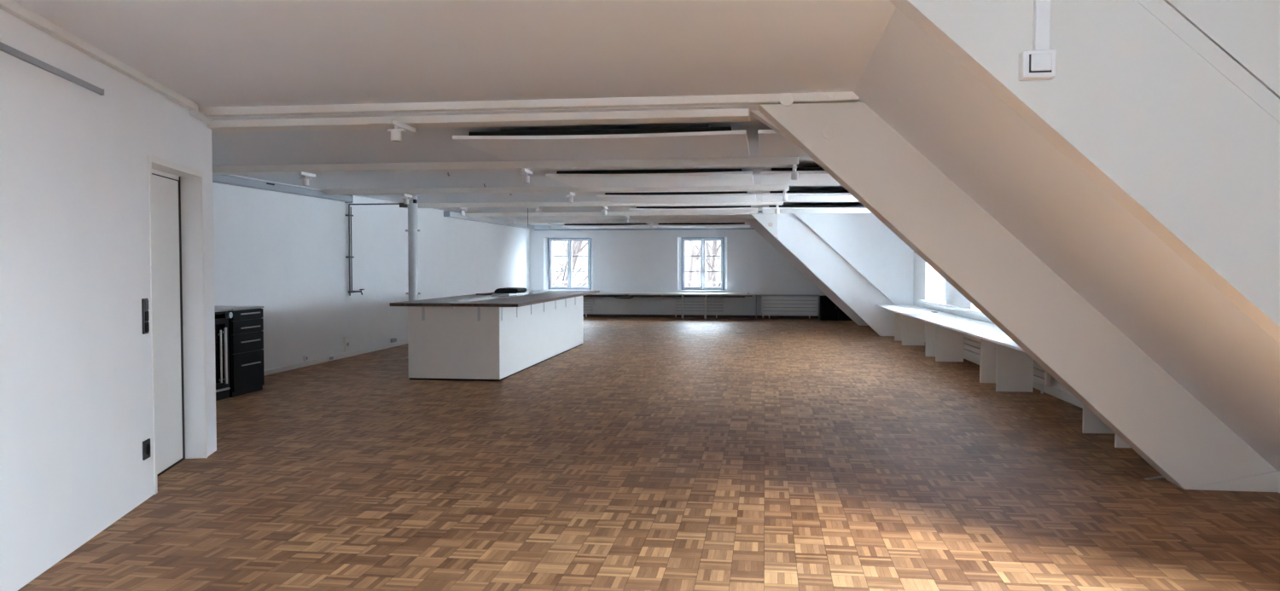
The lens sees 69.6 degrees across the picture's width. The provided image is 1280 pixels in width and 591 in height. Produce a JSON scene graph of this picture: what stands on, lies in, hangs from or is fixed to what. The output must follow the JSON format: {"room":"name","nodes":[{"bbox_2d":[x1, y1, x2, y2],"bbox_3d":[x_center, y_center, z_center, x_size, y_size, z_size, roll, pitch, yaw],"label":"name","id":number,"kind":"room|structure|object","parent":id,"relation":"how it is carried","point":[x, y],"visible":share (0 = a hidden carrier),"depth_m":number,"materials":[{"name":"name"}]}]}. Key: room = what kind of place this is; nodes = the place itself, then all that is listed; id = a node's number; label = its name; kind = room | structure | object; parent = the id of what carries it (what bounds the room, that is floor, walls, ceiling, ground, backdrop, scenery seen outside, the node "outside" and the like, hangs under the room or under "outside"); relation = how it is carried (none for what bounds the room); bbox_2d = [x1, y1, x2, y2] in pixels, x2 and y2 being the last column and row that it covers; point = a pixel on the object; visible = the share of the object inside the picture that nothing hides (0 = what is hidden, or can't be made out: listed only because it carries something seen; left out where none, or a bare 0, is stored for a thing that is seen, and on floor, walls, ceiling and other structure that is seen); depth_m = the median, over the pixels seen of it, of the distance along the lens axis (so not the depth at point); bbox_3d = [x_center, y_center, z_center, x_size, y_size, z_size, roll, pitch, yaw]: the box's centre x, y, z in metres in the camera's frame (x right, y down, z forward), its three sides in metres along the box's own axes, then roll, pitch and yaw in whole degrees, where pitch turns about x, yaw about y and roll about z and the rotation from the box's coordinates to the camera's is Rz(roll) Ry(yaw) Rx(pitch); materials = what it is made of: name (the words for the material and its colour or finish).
{"room":"empty attic loft","nodes":[
{"label":"empty attic loft","id":0,"kind":"room"},
{"bbox_2d":[0,8,216,590],"bbox_3d":[-2.744,0.053,2.541,0.341,2.720,9.740,0,2,-10],"label":"wall","id":1,"kind":"structure","parent":0,"point":[76,382],"depth_m":4.88,"materials":[{"name":"white paint"}]},
{"bbox_2d":[0,41,104,95],"bbox_3d":[-2.468,-1.032,1.952,0.020,0.034,6.558,0,2,-10],"label":"rail","id":2,"kind":"object","parent":1,"relation":"attached to","point":[4,48],"visible":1,"depth_m":4.53,"materials":[{"name":"grey metal"}]},
{"bbox_2d":[0,0,212,124],"bbox_3d":[-2.557,-1.233,2.545,0.051,0.110,9.770,0,2,-10],"label":"trim","id":3,"kind":"structure","parent":1,"relation":"attached to","point":[13,8],"depth_m":5.01,"materials":[{"name":"white paint"}]},
{"bbox_2d":[141,298,149,334],"bbox_3d":[-3.128,0.130,5.833,0.019,0.224,0.086,0,2,-10],"label":"switch panel","id":4,"kind":"object","parent":1,"relation":"attached to","point":[145,323],"visible":1,"depth_m":5.81,"materials":[{"name":"plastic"}]},
{"bbox_2d":[145,311,149,320],"bbox_3d":[-3.122,0.130,5.834,0.007,0.060,0.058,0,2,-10],"label":"socket","id":5,"kind":"object","parent":4,"relation":"attached to","point":[146,312],"depth_m":5.83,"materials":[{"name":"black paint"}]},
{"bbox_2d":[142,438,150,460],"bbox_3d":[-3.126,0.976,5.842,0.017,0.120,0.110,0,2,-10],"label":"power socket","id":6,"kind":"object","parent":1,"relation":"attached to","point":[146,445],"visible":1,"depth_m":5.82,"materials":[{"name":"plastic"}]},
{"bbox_2d":[148,154,207,494],"bbox_3d":[-3.347,0.174,6.515,0.194,2.205,1.165,0,2,-10],"label":"door","id":7,"kind":"structure","parent":1,"relation":"in","point":[164,188],"depth_m":6.71,"materials":[{"name":"white paint"}]},
{"bbox_2d":[198,92,859,132],"bbox_3d":[-2.084,-1.374,7.037,7.300,0.135,0.492,0,2,8],"label":"ceiling beam","id":8,"kind":"structure","parent":1,"relation":"attached to","point":[785,99],"depth_m":6.80,"materials":[{"name":"paint"}]},
{"bbox_2d":[212,182,529,370],"bbox_3d":[-4.573,-0.416,16.968,0.300,2.670,19.800,0,2,8],"label":"wall","id":9,"kind":"structure","parent":0,"point":[285,254],"depth_m":14.44,"materials":[{"name":"white paint"}]},
{"bbox_2d":[212,174,353,203],"bbox_3d":[-5.097,-1.437,11.465,0.132,0.137,6.630,0,2,8],"label":"trim","id":10,"kind":"structure","parent":9,"relation":"attached to","point":[235,180],"depth_m":12.43,"materials":[{"name":"grey metal"}]},
{"bbox_2d":[302,355,308,360],"bbox_3d":[-4.886,0.917,13.471,0.034,0.075,0.090,0,2,8],"label":"wall socket","id":11,"kind":"object","parent":9,"relation":"attached to","point":[305,357],"visible":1,"depth_m":13.44,"materials":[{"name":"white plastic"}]},
{"bbox_2d":[263,340,407,375],"bbox_3d":[-4.403,0.880,17.090,0.015,0.070,18.800,0,2,8],"label":"baseboard","id":12,"kind":"structure","parent":9,"relation":"attached to","point":[271,371],"depth_m":14.19,"materials":[{"name":"white paint"}]},
{"bbox_2d":[343,337,349,352],"bbox_3d":[-4.701,0.780,14.754,0.054,0.230,0.150,0,2,8],"label":"junction box","id":13,"kind":"object","parent":9,"relation":"attached to","point":[346,340],"visible":1,"depth_m":14.71,"materials":[{"name":"white plastic"}]},
{"bbox_2d":[345,203,407,296],"bbox_3d":[-4.187,-0.739,14.859,1.030,1.480,0.310,0,2,8],"label":"pipe","id":14,"kind":"object","parent":9,"relation":"attached to","point":[401,205],"visible":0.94,"depth_m":14.79,"materials":[{"name":"plastic"}]},
{"bbox_2d":[348,289,364,296],"bbox_3d":[-4.597,-0.052,14.938,0.137,0.100,0.310,0,2,8],"label":"tap","id":15,"kind":"object","parent":14,"relation":"on","point":[350,292],"depth_m":14.95,"materials":[{"name":"metal"}]},
{"bbox_2d":[390,338,396,343],"bbox_3d":[-4.448,0.813,16.649,0.044,0.065,0.200,0,2,8],"label":"double socket","id":16,"kind":"object","parent":9,"relation":"attached to","point":[392,340],"visible":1,"depth_m":16.61,"materials":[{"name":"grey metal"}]},
{"bbox_2d":[443,210,534,229],"bbox_3d":[-3.557,-1.833,22.761,0.134,0.134,7.105,0,2,8],"label":"trim","id":17,"kind":"structure","parent":9,"relation":"attached to","point":[449,214],"depth_m":21.87,"materials":[{"name":"grey metal"}]},
{"bbox_2d":[526,206,542,226],"bbox_3d":[-1.913,-1.428,16.712,0.290,0.370,0.050,0,2,8],"label":"hanging cable","id":18,"kind":"object","parent":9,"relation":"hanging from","point":[538,210],"visible":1,"depth_m":16.69,"materials":[{"name":"plastic"}]},
{"bbox_2d":[12,0,896,224],"bbox_3d":[0.105,-1.641,11.845,11.000,0.230,28.600,0,2,8],"label":"ceiling","id":19,"kind":"structure","parent":0,"point":[211,53],"depth_m":5.25,"materials":[{"name":"paint"}]},
{"bbox_2d":[298,171,315,186],"bbox_3d":[-3.804,-1.328,10.540,0.130,0.147,0.320,0,2,9],"label":"track spotlight","id":20,"kind":"object","parent":19,"relation":"attached to","point":[305,181],"visible":1,"depth_m":10.48,"materials":[{"name":"white plastic"}]},
{"bbox_2d":[368,118,416,141],"bbox_3d":[-1.806,-1.227,6.952,0.194,0.147,0.500,1,2,26],"label":"track spotlight","id":21,"kind":"object","parent":19,"relation":"attached to","point":[395,133],"visible":1,"depth_m":6.83,"materials":[{"name":"white plastic"}]},
{"bbox_2d":[401,193,412,204],"bbox_3d":[-3.487,-1.440,13.816,0.130,0.147,0.320,0,2,6],"label":"track spotlight","id":22,"kind":"object","parent":19,"relation":"attached to","point":[405,200],"visible":1,"depth_m":13.75,"materials":[{"name":"white plastic"}]},
{"bbox_2d":[459,207,467,215],"bbox_3d":[-3.270,-1.553,17.095,0.130,0.147,0.320,0,2,7],"label":"track spotlight","id":23,"kind":"object","parent":19,"relation":"attached to","point":[462,212],"visible":1,"depth_m":17.03,"materials":[{"name":"white plastic"}]},
{"bbox_2d":[212,157,798,174],"bbox_3d":[-1.798,-1.446,10.213,7.010,0.110,0.240,0,2,8],"label":"beam","id":24,"kind":"structure","parent":19,"relation":"attached to","point":[756,161],"depth_m":10.08,"materials":[{"name":"paint"}]},
{"bbox_2d":[520,168,532,183],"bbox_3d":[-1.248,-1.316,10.193,0.130,0.147,0.320,0,2,9],"label":"track spotlight","id":25,"kind":"object","parent":19,"relation":"attached to","point":[526,177],"visible":1,"depth_m":10.13,"materials":[{"name":"white plastic"}]},
{"bbox_2d":[322,184,789,195],"bbox_3d":[-1.364,-1.557,13.472,6.990,0.110,0.240,0,2,8],"label":"beam","id":26,"kind":"structure","parent":19,"relation":"attached to","point":[755,187],"depth_m":13.38,"materials":[{"name":"paint"}]},
{"bbox_2d":[565,192,575,203],"bbox_3d":[-1.004,-1.429,13.478,0.130,0.147,0.320,0,2,8],"label":"track spotlight","id":27,"kind":"object","parent":19,"relation":"attached to","point":[570,199],"visible":1,"depth_m":13.41,"materials":[{"name":"white plastic"}]},
{"bbox_2d":[402,200,783,209],"bbox_3d":[-0.932,-1.669,16.722,6.970,0.110,0.240,0,2,8],"label":"trim","id":28,"kind":"structure","parent":19,"relation":"attached to","point":[598,204],"depth_m":16.68,"materials":[{"name":"paint"}]},
{"bbox_2d":[452,123,749,160],"bbox_3d":[-0.242,-1.323,7.935,2.330,0.139,1.500,0,2,8],"label":"acoustic panel","id":29,"kind":"object","parent":19,"relation":"hanging from","point":[653,143],"visible":1,"depth_m":7.57,"materials":[{"name":"white acoustic felt"}]},
{"bbox_2d":[601,206,609,215],"bbox_3d":[-0.625,-1.540,16.735,0.130,0.147,0.320,0,2,7],"label":"track spotlight","id":30,"kind":"object","parent":19,"relation":"attached to","point":[605,212],"visible":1,"depth_m":16.68,"materials":[{"name":"white plastic"}]},
{"bbox_2d":[465,211,750,217],"bbox_3d":[-0.737,-1.781,20.003,6.470,0.110,0.240,0,2,8],"label":"trim","id":31,"kind":"structure","parent":19,"relation":"attached to","point":[620,213],"depth_m":20.03,"materials":[{"name":"paint"}]},
{"bbox_2d":[559,222,657,228],"bbox_3d":[-0.827,-1.908,24.939,2.420,0.134,1.500,0,2,8],"label":"acoustic panel","id":32,"kind":"object","parent":19,"relation":"hanging from","point":[640,225],"visible":0.91,"depth_m":24.32,"materials":[{"name":"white fabric"}]},
{"bbox_2d":[623,215,629,222],"bbox_3d":[-0.276,-1.652,19.995,0.130,0.147,0.320,0,2,9],"label":"track spotlight","id":33,"kind":"object","parent":19,"relation":"attached to","point":[627,218],"visible":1,"depth_m":19.93,"materials":[{"name":"white plastic"}]},
{"bbox_2d":[504,218,756,223],"bbox_3d":[-0.299,-1.891,23.222,6.470,0.110,0.240,0,2,8],"label":"trim","id":34,"kind":"structure","parent":19,"relation":"attached to","point":[707,220],"depth_m":23.08,"materials":[{"name":"paint"}]},
{"bbox_2d":[545,168,753,187],"bbox_3d":[0.181,-1.429,11.034,2.330,0.139,1.500,0,2,8],"label":"acoustic panel","id":35,"kind":"object","parent":19,"relation":"hanging from","point":[683,177],"visible":0.96,"depth_m":10.61,"materials":[{"name":"white acoustic felt"}]},
{"bbox_2d":[596,191,756,203],"bbox_3d":[0.612,-1.538,14.203,2.330,0.139,1.500,0,2,8],"label":"acoustic panel","id":36,"kind":"object","parent":19,"relation":"hanging from","point":[734,196],"visible":0.93,"depth_m":13.69,"materials":[{"name":"white fabric"}]},
{"bbox_2d":[629,205,757,215],"bbox_3d":[1.065,-1.651,17.526,2.330,0.139,1.550,0,2,8],"label":"acoustic panel","id":37,"kind":"object","parent":19,"relation":"hanging from","point":[717,209],"visible":0.95,"depth_m":16.95,"materials":[{"name":"white fabric"}]},
{"bbox_2d":[653,222,750,227],"bbox_3d":[1.680,-1.896,24.598,2.480,0.134,1.500,0,2,8],"label":"acoustic panel","id":38,"kind":"object","parent":19,"relation":"hanging from","point":[701,224],"visible":0.93,"depth_m":24.00,"materials":[{"name":"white fabric"}]},
{"bbox_2d":[773,204,780,213],"bbox_3d":[2.433,-1.526,16.319,0.130,0.147,0.320,0,2,9],"label":"track spotlight","id":39,"kind":"object","parent":19,"relation":"attached to","point":[776,210],"visible":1,"depth_m":16.25,"materials":[{"name":"white plastic"}]},
{"bbox_2d":[757,129,808,156],"bbox_3d":[2.196,-1.312,7.603,2.410,0.139,1.500,0,2,8],"label":"acoustic panel","id":40,"kind":"object","parent":19,"relation":"hanging from","point":[770,143],"visible":0.15,"depth_m":7.76,"materials":[{"name":"white fabric"}]},
{"bbox_2d":[779,189,789,201],"bbox_3d":[2.053,-1.415,13.062,0.130,0.147,0.320,0,2,7],"label":"track spotlight","id":41,"kind":"object","parent":19,"relation":"attached to","point":[784,196],"visible":1,"depth_m":12.99,"materials":[{"name":"white plastic"}]},
{"bbox_2d":[788,164,800,180],"bbox_3d":[1.648,-1.304,9.829,0.130,0.147,0.320,0,2,9],"label":"track spotlight","id":42,"kind":"object","parent":19,"relation":"attached to","point":[794,174],"visible":1,"depth_m":9.76,"materials":[{"name":"white plastic"}]},
{"bbox_2d":[760,167,840,185],"bbox_3d":[2.618,-1.418,10.703,2.410,0.139,1.500,0,2,8],"label":"acoustic panel","id":43,"kind":"object","parent":19,"relation":"hanging from","point":[808,176],"visible":0.34,"depth_m":10.53,"materials":[{"name":"white fabric"}]},
{"bbox_2d":[762,190,859,202],"bbox_3d":[3.050,-1.526,13.872,2.410,0.139,1.500,0,2,8],"label":"acoustic panel","id":44,"kind":"object","parent":19,"relation":"hanging from","point":[794,195],"visible":0.5,"depth_m":13.46,"materials":[{"name":"white fabric"}]},
{"bbox_2d":[762,204,871,214],"bbox_3d":[3.502,-1.640,17.194,2.410,0.139,1.550,0,2,8],"label":"acoustic panel","id":45,"kind":"object","parent":19,"relation":"hanging from","point":[800,209],"visible":0.65,"depth_m":16.61,"materials":[{"name":"white fabric"}]},
{"bbox_2d":[17,316,1279,590],"bbox_3d":[0.247,1.219,11.873,11.300,0.250,28.700,0,2,8],"label":"floor","id":46,"kind":"structure","parent":0,"point":[647,454],"depth_m":6.19,"materials":[{"name":"brown wood"}]},
{"bbox_2d":[214,308,232,401],"bbox_3d":[-4.961,0.658,9.998,0.780,1.000,0.740,0,2,8],"label":"wine fridge","id":47,"kind":"object","parent":46,"relation":"on","point":[222,316],"visible":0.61,"depth_m":10.13,"materials":[{"name":"black paint"}]},
{"bbox_2d":[214,308,232,312],"bbox_3d":[-4.978,0.169,9.984,0.745,0.022,0.740,0,2,8],"label":"countertop","id":48,"kind":"structure","parent":47,"relation":"on","point":[215,310],"depth_m":10.18,"materials":[{"name":"grey metal"}]},
{"bbox_2d":[214,305,264,397],"bbox_3d":[-4.870,0.634,10.705,0.768,1.000,0.645,0,2,8],"label":"base cabinet","id":49,"kind":"object","parent":46,"relation":"on","point":[246,326],"visible":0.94,"depth_m":10.59,"materials":[{"name":"black paint"}]},
{"bbox_2d":[214,305,263,310],"bbox_3d":[-4.882,0.145,10.690,0.745,0.022,0.645,0,2,8],"label":"countertop","id":50,"kind":"structure","parent":49,"relation":"on","point":[234,308],"depth_m":10.60,"materials":[{"name":"grey stone"}]},
{"bbox_2d":[405,194,420,359],"bbox_3d":[-3.609,-0.312,14.669,0.260,2.620,0.260,0,2,8],"label":"support column","id":51,"kind":"structure","parent":46,"relation":"on","point":[412,230],"depth_m":14.59,"materials":[{"name":"white metal"}]},
{"bbox_2d":[389,290,599,381],"bbox_3d":[-1.989,0.499,14.627,1.700,1.001,5.800,0,2,8],"label":"kitchen island","id":52,"kind":"object","parent":46,"relation":"on","point":[472,337],"visible":0.96,"depth_m":11.91,"materials":[{"name":"white paint"}]},
{"bbox_2d":[389,290,599,307],"bbox_3d":[-1.989,0.022,14.611,1.700,0.041,5.800,0,2,8],"label":"island countertop","id":53,"kind":"structure","parent":52,"relation":"on","point":[516,301],"depth_m":12.61,"materials":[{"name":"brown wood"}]},
{"bbox_2d":[476,287,526,296],"bbox_3d":[-2.278,-0.065,14.733,0.802,0.118,0.630,0,2,8],"label":"equipment case","id":54,"kind":"object","parent":53,"relation":"on","point":[505,291],"visible":1,"depth_m":14.48,"materials":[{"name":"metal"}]},
{"bbox_2d":[582,298,593,317],"bbox_3d":[-1.998,0.341,26.130,1.390,0.530,0.130,0,2,8],"label":"radiator","id":55,"kind":"object","parent":46,"relation":"on","point":[588,304],"visible":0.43,"depth_m":26.04,"materials":[{"name":"metal"}]},
{"bbox_2d":[582,292,755,319],"bbox_3d":[-0.022,0.263,25.553,6.370,0.725,0.785,0,2,8],"label":"desk","id":56,"kind":"object","parent":46,"relation":"on","point":[682,295],"visible":0.83,"depth_m":25.27,"materials":[{"name":"white laminate"}]},
{"bbox_2d":[582,295,744,297],"bbox_3d":[-0.127,0.024,25.592,6.050,0.030,0.150,0,2,8],"label":"cable tray","id":57,"kind":"object","parent":56,"relation":"on","point":[584,295],"depth_m":25.33,"materials":[{"name":"plastic"}]},
{"bbox_2d":[588,292,755,295],"bbox_3d":[-0.022,-0.052,25.542,6.370,0.045,0.785,0,2,8],"label":"countertop","id":58,"kind":"structure","parent":56,"relation":"on","point":[600,293],"depth_m":25.16,"materials":[{"name":"laminate"}]},
{"bbox_2d":[674,298,724,318],"bbox_3d":[1.649,0.357,25.634,1.400,0.530,0.130,0,2,8],"label":"radiator","id":59,"kind":"object","parent":46,"relation":"on","point":[716,306],"visible":0.98,"depth_m":25.63,"materials":[{"name":"metal"}]},
{"bbox_2d":[755,294,820,319],"bbox_3d":[4.038,0.307,25.282,1.750,0.655,0.240,0,2,8],"label":"desk","id":60,"kind":"object","parent":46,"relation":"on","point":[756,295],"visible":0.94,"depth_m":25.18,"materials":[{"name":"grey metal"}]},
{"bbox_2d":[761,296,818,319],"bbox_3d":[4.090,0.334,25.220,1.530,0.605,0.130,0,2,8],"label":"radiator","id":61,"kind":"object","parent":46,"relation":"on","point":[770,305],"visible":1,"depth_m":25.21,"materials":[{"name":"metal"}]},
{"bbox_2d":[820,296,852,320],"bbox_3d":[5.280,0.333,24.732,0.860,0.640,0.655,0,2,8],"label":"storage box","id":62,"kind":"object","parent":46,"relation":"on","point":[829,311],"visible":0.59,"depth_m":24.46,"materials":[{"name":"black fabric"}]},
{"bbox_2d":[963,333,980,360],"bbox_3d":[4.967,0.762,13.836,0.130,0.530,1.940,0,2,6],"label":"radiator","id":63,"kind":"object","parent":46,"relation":"on","point":[971,344],"visible":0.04,"depth_m":13.73,"materials":[{"name":"metal"}]},
{"bbox_2d":[875,304,1130,448],"bbox_3d":[4.569,0.727,12.843,0.750,0.667,12.350,0,2,6],"label":"bench","id":64,"kind":"object","parent":46,"relation":"on","point":[1003,363],"visible":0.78,"depth_m":11.68,"materials":[{"name":"white laminate"}]},
{"bbox_2d":[875,304,1025,352],"bbox_3d":[4.569,0.416,12.832,0.750,0.025,12.350,0,2,6],"label":"countertop","id":65,"kind":"structure","parent":64,"relation":"on","point":[986,331],"depth_m":13.02,"materials":[{"name":"white laminate"}]},
{"bbox_2d":[1033,360,1051,394],"bbox_3d":[4.701,0.847,11.353,0.130,0.530,1.840,0,2,6],"label":"radiator","id":66,"kind":"object","parent":46,"relation":"on","point":[1041,376],"visible":0.2,"depth_m":10.62,"materials":[{"name":"metal"}]},
{"bbox_2d":[1144,476,1164,480],"bbox_3d":[3.638,1.276,6.455,0.260,0.008,0.040,-1,2,-24],"label":"floor strip","id":67,"kind":"object","parent":46,"relation":"on","point":[1158,477],"visible":0.56,"depth_m":6.42,"materials":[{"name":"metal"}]},
{"bbox_2d":[529,223,826,315],"bbox_3d":[1.953,-0.745,25.832,10.900,2.720,0.340,0,2,8],"label":"wall","id":68,"kind":"structure","parent":0,"point":[623,261],"depth_m":25.86,"materials":[{"name":"white paint"}]},
{"bbox_2d":[548,238,591,290],"bbox_3d":[-1.994,-0.916,26.600,1.440,1.490,0.456,0,2,8],"label":"window","id":69,"kind":"structure","parent":68,"relation":"in","point":[569,241],"depth_m":26.43,"materials":[{"name":"grey paint"}]},
{"bbox_2d":[546,289,593,290],"bbox_3d":[-2.035,-0.151,26.325,1.470,0.030,0.280,0,2,8],"label":"windowsill","id":70,"kind":"structure","parent":68,"relation":"attached to","point":[547,289],"depth_m":26.21,"materials":[{"name":"white laminate"}]},
{"bbox_2d":[534,228,754,230],"bbox_3d":[0.402,-1.855,25.819,6.880,0.030,0.030,0,2,8],"label":"trim","id":71,"kind":"structure","parent":68,"relation":"attached to","point":[613,229],"depth_m":25.85,"materials":[{"name":"white paint"}]},
{"bbox_2d":[582,314,818,319],"bbox_3d":[0.879,0.578,25.844,8.120,0.075,0.016,0,2,8],"label":"baseboard","id":72,"kind":"structure","parent":68,"relation":"attached to","point":[584,315],"depth_m":25.73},
{"bbox_2d":[676,290,727,291],"bbox_3d":[1.750,-0.134,25.810,1.430,0.030,0.280,0,2,8],"label":"trim","id":73,"kind":"structure","parent":68,"relation":"attached to","point":[677,290],"depth_m":25.68,"materials":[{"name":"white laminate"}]},
{"bbox_2d":[681,237,724,290],"bbox_3d":[1.792,-0.899,26.085,1.400,1.490,0.456,0,2,8],"label":"window","id":74,"kind":"structure","parent":68,"relation":"in","point":[702,240],"depth_m":25.91,"materials":[{"name":"grey paint"}]},
{"bbox_2d":[795,213,913,305],"bbox_3d":[4.676,-0.482,19.331,3.150,2.640,0.520,0,2,8],"label":"wall","id":75,"kind":"structure","parent":0,"point":[863,241],"depth_m":19.03,"materials":[{"name":"white paint"}]},
{"bbox_2d":[750,211,895,336],"bbox_3d":[3.938,-0.463,19.348,3.317,2.600,0.387,0,2,8],"label":"beam","id":76,"kind":"structure","parent":75,"relation":"attached to","point":[828,265],"depth_m":19.28,"materials":[{"name":"white paint"}]},
{"bbox_2d":[744,219,868,325],"bbox_3d":[4.313,-0.576,22.659,3.467,2.600,0.280,0,2,8],"label":"trim","id":77,"kind":"structure","parent":76,"relation":"attached to","point":[757,226],"depth_m":22.55,"materials":[{"name":"white paint"}]},
{"bbox_2d":[913,251,1073,395],"bbox_3d":[5.048,-0.288,11.322,0.481,2.800,28.600,0,2,6],"label":"wall","id":78,"kind":"structure","parent":0,"point":[928,284],"depth_m":17.69,"materials":[{"name":"white paint"}]},
{"bbox_2d":[917,299,985,316],"bbox_3d":[5.048,0.298,12.324,0.470,0.051,11.350,0,2,6],"label":"windowsill","id":79,"kind":"structure","parent":78,"relation":"attached to","point":[937,303],"depth_m":15.31,"materials":[{"name":"white laminate"}]},
{"bbox_2d":[925,338,1082,408],"bbox_3d":[4.693,1.099,10.402,0.032,0.090,16.000,0,2,6],"label":"baseboard","id":80,"kind":"structure","parent":78,"relation":"attached to","point":[1063,396],"depth_m":10.39,"materials":[{"name":"white paint"}]},
{"bbox_2d":[1163,0,1279,98],"bbox_3d":[2.486,0.069,2.372,3.513,2.700,0.156,0,2,8],"label":"wall","id":81,"kind":"structure","parent":0,"point":[1248,31],"depth_m":2.39,"materials":[{"name":"white plaster"}]},
{"bbox_2d":[889,0,1279,343],"bbox_3d":[1.982,0.077,2.414,3.527,2.680,0.110,0,2,8],"label":"wall","id":82,"kind":"structure","parent":81,"relation":"attached to","point":[1184,138],"depth_m":2.43,"materials":[{"name":"beige paint"}]},
{"bbox_2d":[1018,49,1056,81],"bbox_3d":[1.050,-0.609,2.431,0.083,0.072,0.060,0,2,8],"label":"light switch","id":83,"kind":"object","parent":82,"relation":"attached to","point":[1038,64],"visible":1,"depth_m":2.41,"materials":[{"name":"white plastic"}]},
{"bbox_2d":[1033,0,1050,50],"bbox_3d":[1.064,-0.869,2.438,0.038,0.440,0.026,0,2,8],"label":"duct","id":84,"kind":"object","parent":82,"relation":"attached to","point":[1041,8],"visible":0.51,"depth_m":2.43,"materials":[{"name":"white plastic"}]},
{"bbox_2d":[1277,471,1279,493],"bbox_3d":[4.020,1.206,4.220,0.160,0.300,3.840,0,2,8],"label":"wall","id":85,"kind":"structure","parent":0,"point":[1278,488],"depth_m":6.04,"materials":[{"name":"white paint"}]},
{"bbox_2d":[749,101,1278,492],"bbox_3d":[2.488,-0.045,6.467,3.503,2.647,0.477,0,2,8],"label":"beam","id":86,"kind":"structure","parent":85,"relation":"attached to","point":[1150,411],"depth_m":6.24,"materials":[{"name":"beige paint"}]},
{"bbox_2d":[853,6,1279,471],"bbox_3d":[2.608,-0.167,4.365,2.961,2.755,3.840,0,2,8],"label":"beam","id":87,"kind":"structure","parent":85,"relation":"attached to","point":[1154,297],"depth_m":5.00,"materials":[{"name":"paint"}]},
{"label":"outside","id":88,"kind":"structure","parent":0,"visible":0},
{"bbox_2d":[552,240,721,286],"bbox_3d":[-16.718,-3.369,72.848,67.200,14.601,80.000,0,2,8],"label":"hillside","id":89,"kind":"structure","parent":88,"point":[688,246],"depth_m":69.12,"materials":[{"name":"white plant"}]},
{"bbox_2d":[552,241,587,286],"bbox_3d":[-2.694,-1.082,35.484,5.016,11.392,5.199,-1,2,-21],"label":"bare tree","id":90,"kind":"object","parent":89,"relation":"on","point":[575,244],"visible":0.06,"depth_m":35.22,"materials":[{"name":"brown plant"}]},
{"bbox_2d":[552,244,587,286],"bbox_3d":[-4.497,-2.439,42.681,6.557,11.446,3.874,1,2,34],"label":"bare tree","id":91,"kind":"object","parent":89,"relation":"on","point":[566,265],"visible":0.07,"depth_m":41.59,"materials":[{"name":"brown plant"}]},
{"bbox_2d":[552,241,587,286],"bbox_3d":[-2.771,-3.099,46.437,4.878,10.375,6.872,0,2,8],"label":"bare tree","id":92,"kind":"object","parent":89,"relation":"on","point":[580,249],"visible":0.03,"depth_m":46.20,"materials":[{"name":"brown plant"}]},
{"bbox_2d":[685,240,721,286],"bbox_3d":[2.618,-2.108,40.208,5.913,10.953,3.870,0,2,8],"label":"bare tree","id":93,"kind":"object","parent":89,"relation":"on","point":[691,260],"visible":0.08,"depth_m":40.19,"materials":[{"name":"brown plant"}]},
{"bbox_2d":[685,240,721,286],"bbox_3d":[2.282,-0.587,35.013,6.317,10.434,4.220,0,2,8],"label":"bare tree","id":94,"kind":"object","parent":89,"relation":"on","point":[692,242],"visible":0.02,"depth_m":35.62,"materials":[{"name":"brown plant"}]},
{"bbox_2d":[695,240,721,286],"bbox_3d":[3.532,-2.481,46.072,4.914,8.975,4.997,0,2,8],"label":"bare tree","id":95,"kind":"object","parent":89,"relation":"on","point":[712,247],"visible":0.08,"depth_m":46.37,"materials":[{"name":"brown plant"}]},
{"bbox_2d":[705,241,711,282],"bbox_3d":[3.536,-5.816,58.813,6.236,10.046,6.356,-1,2,-25],"label":"bare tree","id":96,"kind":"object","parent":89,"relation":"on","point":[707,247],"visible":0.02,"depth_m":59.82,"materials":[{"name":"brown plant"}]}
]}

